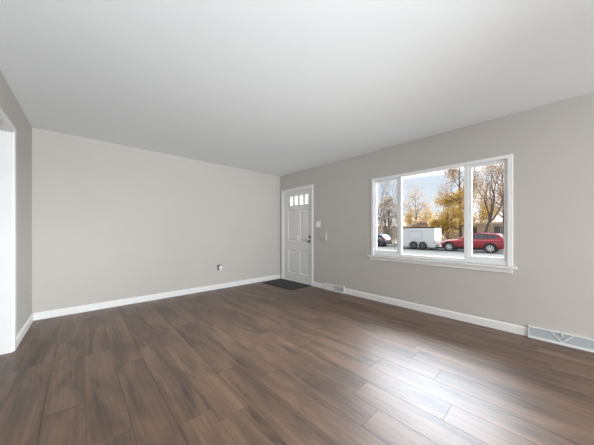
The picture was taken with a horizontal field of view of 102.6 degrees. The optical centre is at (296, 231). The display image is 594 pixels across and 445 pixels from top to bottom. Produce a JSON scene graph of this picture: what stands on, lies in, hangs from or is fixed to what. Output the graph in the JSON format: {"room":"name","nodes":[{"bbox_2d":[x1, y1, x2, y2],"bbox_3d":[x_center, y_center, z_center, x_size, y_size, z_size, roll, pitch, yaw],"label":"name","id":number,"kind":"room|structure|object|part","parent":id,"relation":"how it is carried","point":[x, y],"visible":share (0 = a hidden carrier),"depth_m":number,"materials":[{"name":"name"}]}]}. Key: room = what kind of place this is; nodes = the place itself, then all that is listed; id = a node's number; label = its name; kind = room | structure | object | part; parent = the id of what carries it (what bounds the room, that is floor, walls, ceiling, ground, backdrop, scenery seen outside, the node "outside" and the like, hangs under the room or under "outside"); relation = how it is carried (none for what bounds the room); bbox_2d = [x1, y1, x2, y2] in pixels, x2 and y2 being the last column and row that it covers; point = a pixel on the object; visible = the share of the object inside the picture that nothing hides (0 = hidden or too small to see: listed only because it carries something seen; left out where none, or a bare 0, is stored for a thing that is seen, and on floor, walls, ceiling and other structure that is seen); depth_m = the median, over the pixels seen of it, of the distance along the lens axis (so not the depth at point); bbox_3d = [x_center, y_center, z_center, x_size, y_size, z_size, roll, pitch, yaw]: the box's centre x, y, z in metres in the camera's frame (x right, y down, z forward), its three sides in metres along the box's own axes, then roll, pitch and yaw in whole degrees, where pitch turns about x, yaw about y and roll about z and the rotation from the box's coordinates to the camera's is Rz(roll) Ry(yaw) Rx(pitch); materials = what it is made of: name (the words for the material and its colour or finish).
{"room":"empty living room","nodes":[
{"label":"empty living room","id":0,"kind":"room"},
{"bbox_2d":[0,70,31,334],"bbox_3d":[-0.412,-0.090,-0.443,0.120,2.440,9.100,0,0,-41],"label":"wall","id":1,"kind":"structure","parent":0,"point":[9,104],"depth_m":2.58,"materials":[{"name":"beige paint"}]},
{"bbox_2d":[0,107,15,354],"bbox_3d":[-2.252,0.075,1.667,0.148,2.110,1.516,0,0,-41],"label":"trim","id":2,"kind":"structure","parent":1,"relation":"attached to","point":[7,129],"depth_m":2.20,"materials":[{"name":"white paint"}]},
{"bbox_2d":[16,313,33,347],"bbox_3d":[-0.354,1.083,-0.406,0.016,0.094,9.080,0,0,-41],"label":"baseboard","id":3,"kind":"structure","parent":1,"relation":"attached to","point":[22,332],"depth_m":2.58,"materials":[{"name":"white paint"}]},
{"bbox_2d":[32,128,279,313],"bbox_3d":[-2.450,-0.090,3.935,5.420,2.440,0.150,0,0,-43],"label":"wall","id":4,"kind":"structure","parent":0,"point":[110,221],"depth_m":3.77,"materials":[{"name":"beige paint"}]},
{"bbox_2d":[34,274,280,320],"bbox_3d":[-1.865,1.083,4.360,3.984,0.094,0.016,0,0,-43],"label":"baseboard","id":5,"kind":"structure","parent":4,"relation":"attached to","point":[102,305],"depth_m":3.76,"materials":[{"name":"white paint"}]},
{"bbox_2d":[0,0,593,176],"bbox_3d":[0.729,-1.410,0.589,5.570,0.200,9.380,0,0,-43],"label":"ceiling","id":6,"kind":"structure","parent":0,"point":[279,88],"depth_m":1.94,"materials":[{"name":"white paint"}]},
{"bbox_2d":[0,278,593,444],"bbox_3d":[0.685,1.230,0.548,5.590,0.200,9.280,0,0,-43],"label":"floor","id":7,"kind":"structure","parent":0,"point":[258,363],"depth_m":1.83,"materials":[{"name":"laminate"}]},
{"bbox_2d":[262,279,310,289],"bbox_3d":[-0.233,1.124,5.084,0.578,0.010,0.970,0,0,-44],"label":"door mat","id":8,"kind":"object","parent":7,"relation":"on","point":[282,283],"visible":1,"depth_m":5.00,"materials":[{"name":"black rubber"}]},
{"bbox_2d":[280,92,593,338],"bbox_3d":[2.731,0.060,2.430,0.170,3.140,9.380,0,0,-43],"label":"wall","id":9,"kind":"structure","parent":0,"point":[551,287],"depth_m":2.66,"materials":[{"name":"beige paint"}]},
{"bbox_2d":[281,184,312,285],"bbox_3d":[0.023,0.082,5.319,0.206,2.097,1.034,0,0,-43],"label":"door","id":10,"kind":"structure","parent":9,"relation":"in","point":[296,203],"depth_m":5.28,"materials":[{"name":"white paint"}]},
{"bbox_3d":[-0.104,-0.128,5.430,0.038,0.705,0.265,0,0,-43],"label":"panel","id":11,"kind":"part","parent":10,"relation":"part of","materials":[{"name":"white paint"}]},
{"bbox_3d":[-0.104,0.682,5.430,0.038,0.515,0.265,0,0,-43],"label":"panel","id":12,"kind":"part","parent":10,"relation":"part of","materials":[{"name":"white paint"}]},
{"bbox_3d":[0.169,-0.128,5.134,0.038,0.705,0.270,0,0,-43],"label":"panel","id":13,"kind":"part","parent":10,"relation":"part of","materials":[{"name":"white paint"}]},
{"bbox_3d":[0.169,0.682,5.134,0.038,0.515,0.270,0,0,-43],"label":"panel","id":14,"kind":"part","parent":10,"relation":"part of","materials":[{"name":"white paint"}]},
{"bbox_2d":[320,233,326,239],"bbox_3d":[0.517,0.105,4.687,0.034,0.144,0.180,0,0,-43],"label":"box","id":15,"kind":"object","parent":9,"relation":"attached to","point":[323,236],"visible":1,"depth_m":4.66,"materials":[{"name":"beige paint"}]},
{"bbox_2d":[324,283,344,293],"bbox_3d":[0.698,1.071,4.485,0.039,0.117,0.465,0,0,-43],"label":"air vent","id":16,"kind":"object","parent":9,"relation":"in","point":[327,286],"visible":1,"depth_m":4.47,"materials":[{"name":"metal"}]},
{"bbox_2d":[325,284,333,289],"bbox_3d":[0.618,1.062,4.565,0.016,0.083,0.224,0,0,-43],"label":"grille","id":17,"kind":"object","parent":16,"relation":"attached to","point":[327,286],"depth_m":4.56,"materials":[{"name":"metal"}]},
{"bbox_2d":[334,286,343,291],"bbox_3d":[0.770,1.062,4.399,0.016,0.083,0.224,0,0,-43],"label":"grille","id":18,"kind":"object","parent":16,"relation":"attached to","point":[336,288],"depth_m":4.39,"materials":[{"name":"grey metal"}]},
{"bbox_2d":[313,281,527,335],"bbox_3d":[3.034,1.083,1.963,0.016,0.094,7.982,0,0,-43],"label":"baseboard","id":19,"kind":"structure","parent":9,"relation":"attached to","point":[517,329],"depth_m":3.15,"materials":[{"name":"white paint"}]},
{"bbox_2d":[367,154,516,272],"bbox_3d":[1.864,-0.195,3.347,0.245,1.330,1.825,0,0,-43],"label":"window","id":20,"kind":"structure","parent":9,"relation":"in","point":[484,263],"depth_m":2.98,"materials":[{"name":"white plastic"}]},
{"bbox_3d":[1.420,-0.241,3.772,0.006,1.093,0.347,0,0,-43],"label":"pane","id":21,"kind":"part","parent":20,"relation":"part of","materials":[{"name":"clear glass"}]},
{"bbox_3d":[1.420,-0.239,3.772,0.030,1.165,0.407,0,0,-43],"label":"sash","id":22,"kind":"part","parent":20,"relation":"part of","materials":[{"name":"white plastic"}]},
{"bbox_3d":[2.276,-0.239,2.842,0.030,1.165,0.361,0,0,-43],"label":"sash","id":23,"kind":"part","parent":20,"relation":"part of","materials":[{"name":"white plastic"}]},
{"bbox_2d":[528,325,593,352],"bbox_3d":[2.640,1.071,2.373,0.039,0.117,0.479,0,0,-43],"label":"air vent","id":24,"kind":"object","parent":9,"relation":"in","point":[570,340],"visible":1,"depth_m":2.36,"materials":[{"name":"metal"}]},
{"bbox_2d":[529,327,561,341],"bbox_3d":[2.558,1.062,2.454,0.016,0.083,0.232,0,0,-43],"label":"grille","id":25,"kind":"object","parent":24,"relation":"attached to","point":[538,333],"depth_m":2.45,"materials":[{"name":"grey metal"}]},
{"bbox_2d":[562,334,593,349],"bbox_3d":[2.715,1.062,2.284,0.016,0.083,0.232,0,0,-43],"label":"grille","id":26,"kind":"object","parent":24,"relation":"attached to","point":[570,340],"depth_m":2.29,"materials":[{"name":"grey metal"}]},
{"label":"outside","id":27,"kind":"structure","parent":0,"visible":0},
{"bbox_2d":[380,244,503,251],"bbox_3d":[13.327,1.830,25.840,1.400,0.400,100.000,0,0,-43],"label":"kerb walk","id":28,"kind":"structure","parent":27,"point":[387,244],"depth_m":23.02,"materials":[{"name":"concrete"}]},
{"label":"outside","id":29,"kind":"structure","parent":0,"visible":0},
{"bbox_3d":[33.277,1.840,50.977,62.000,0.380,150.000,0,0,-43],"label":"lawn","id":30,"kind":"structure","parent":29,"visible":0},
{"bbox_2d":[377,195,396,243],"bbox_3d":[12.110,-1.435,31.944,3.959,6.980,3.431,0,0,27],"label":"tree","id":31,"kind":"object","parent":30,"relation":"on","point":[386,202],"visible":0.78,"depth_m":31.52,"materials":[{"name":"grey plant"}]},
{"bbox_3d":[12.091,-0.935,31.851,1.494,5.272,1.438,0,0,-43],"label":"stem","id":32,"kind":"part","parent":31,"relation":"part of","materials":[{"name":"grey plant"}]},
{"bbox_2d":[377,182,396,232],"bbox_3d":[16.216,-5.050,44.754,6.705,13.500,10.309,0,0,-25],"label":"tree","id":33,"kind":"object","parent":30,"relation":"on","point":[387,182],"visible":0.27,"depth_m":44.75,"materials":[{"name":"grey plant"}]},
{"bbox_2d":[380,178,422,211],"bbox_3d":[16.663,-4.067,38.755,7.945,11.534,5.503,0,0,22],"label":"tree","id":34,"kind":"object","parent":30,"relation":"on","point":[412,178],"visible":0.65,"depth_m":38.70,"materials":[{"name":"grey plant"}]},
{"bbox_2d":[377,216,444,238],"bbox_3d":[24.847,-0.900,52.735,9.130,5.100,14.160,0,0,-43],"label":"house","id":35,"kind":"structure","parent":30,"relation":"on","point":[403,216],"depth_m":51.26,"materials":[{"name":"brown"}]},
{"bbox_2d":[406,219,429,226],"bbox_3d":[15.179,0.284,29.315,1.986,3.542,4.377,0,0,-43],"label":"hedge","id":36,"kind":"object","parent":30,"relation":"on","point":[419,223],"visible":0.23,"depth_m":29.14,"materials":[{"name":"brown plant"}]},
{"bbox_2d":[403,186,437,226],"bbox_3d":[16.482,-2.521,32.066,5.007,8.451,5.175,0,0,-43],"label":"tree","id":37,"kind":"object","parent":30,"relation":"on","point":[424,216],"visible":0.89,"depth_m":32.09,"materials":[{"name":"yellow plant"}]},
{"bbox_2d":[428,218,445,240],"bbox_3d":[15.032,0.277,25.956,2.026,3.472,2.000,0,0,7],"label":"shrub","id":38,"kind":"object","parent":30,"relation":"on","point":[433,222],"visible":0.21,"depth_m":25.67,"materials":[{"name":"yellow plant"}]},
{"bbox_2d":[442,228,458,239],"bbox_3d":[19.552,0.330,30.486,2.444,3.082,2.850,0,0,-43],"label":"shrub","id":39,"kind":"object","parent":30,"relation":"on","point":[448,236],"visible":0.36,"depth_m":30.25,"materials":[{"name":"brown plant"}]},
{"bbox_2d":[430,166,503,237],"bbox_3d":[17.466,-4.089,25.008,5.924,11.587,5.833,0,0,-43],"label":"tree","id":40,"kind":"object","parent":30,"relation":"on","point":[453,217],"visible":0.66,"depth_m":24.86,"materials":[{"name":"yellow plant"}]},
{"bbox_2d":[445,209,502,239],"bbox_3d":[28.198,-0.825,31.363,9.130,4.950,14.160,0,0,-43],"label":"house","id":41,"kind":"structure","parent":30,"relation":"on","point":[496,227],"depth_m":30.10,"materials":[{"name":"beige brick"}]},
{"bbox_3d":[24.879,0.025,29.059,0.025,1.250,1.300,0,0,-43],"label":"pane","id":42,"kind":"part","parent":41,"relation":"part of","materials":[{"name":"grey glass"}]},
{"bbox_2d":[451,163,503,234],"bbox_3d":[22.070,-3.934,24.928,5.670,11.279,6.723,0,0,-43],"label":"tree","id":43,"kind":"object","parent":30,"relation":"on","point":[487,166],"visible":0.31,"depth_m":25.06,"materials":[{"name":"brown plant"}]},
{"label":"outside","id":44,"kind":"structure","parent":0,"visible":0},
{"bbox_2d":[377,246,503,257],"bbox_3d":[9.168,1.930,22.015,9.900,0.400,100.000,0,0,-43],"label":"road","id":45,"kind":"structure","parent":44,"point":[458,253],"depth_m":19.33,"materials":[{"name":"grey asphalt"}]},
{"bbox_2d":[377,233,391,246],"bbox_3d":[8.728,1.006,28.329,2.120,1.511,4.610,0,0,-43],"label":"car","id":46,"kind":"object","parent":45,"relation":"on","point":[382,239],"visible":0.33,"depth_m":26.61,"materials":[{"name":"grey paint"}]},
{"bbox_2d":[390,227,442,249],"bbox_3d":[11.778,0.680,24.126,2.280,2.100,4.813,0,0,-43],"label":"trailer","id":47,"kind":"object","parent":45,"relation":"on","point":[413,237],"visible":0.98,"depth_m":22.62,"materials":[{"name":"metal"}]},
{"bbox_3d":[12.162,-0.330,23.709,2.024,0.080,3.464,0,0,-43],"label":"roof trim","id":48,"kind":"part","parent":47,"relation":"part of","materials":[{"name":"metal"}]},
{"bbox_3d":[13.333,0.580,22.435,1.720,1.620,0.020,0,0,-43],"label":"door","id":49,"kind":"part","parent":47,"relation":"part of","materials":[{"name":"white metal"}]},
{"bbox_2d":[441,232,503,252],"bbox_3d":[15.105,0.924,20.404,2.120,1.673,4.610,0,0,-43],"label":"car","id":50,"kind":"object","parent":45,"relation":"on","point":[491,242],"visible":0.89,"depth_m":19.31,"materials":[{"name":"red paint"}]},
{"bbox_3d":[14.335,1.410,19.886,0.035,0.160,2.170,0,0,-43],"label":"sill","id":51,"kind":"part","parent":50,"relation":"part of","materials":[{"name":"black plastic"}]}
]}

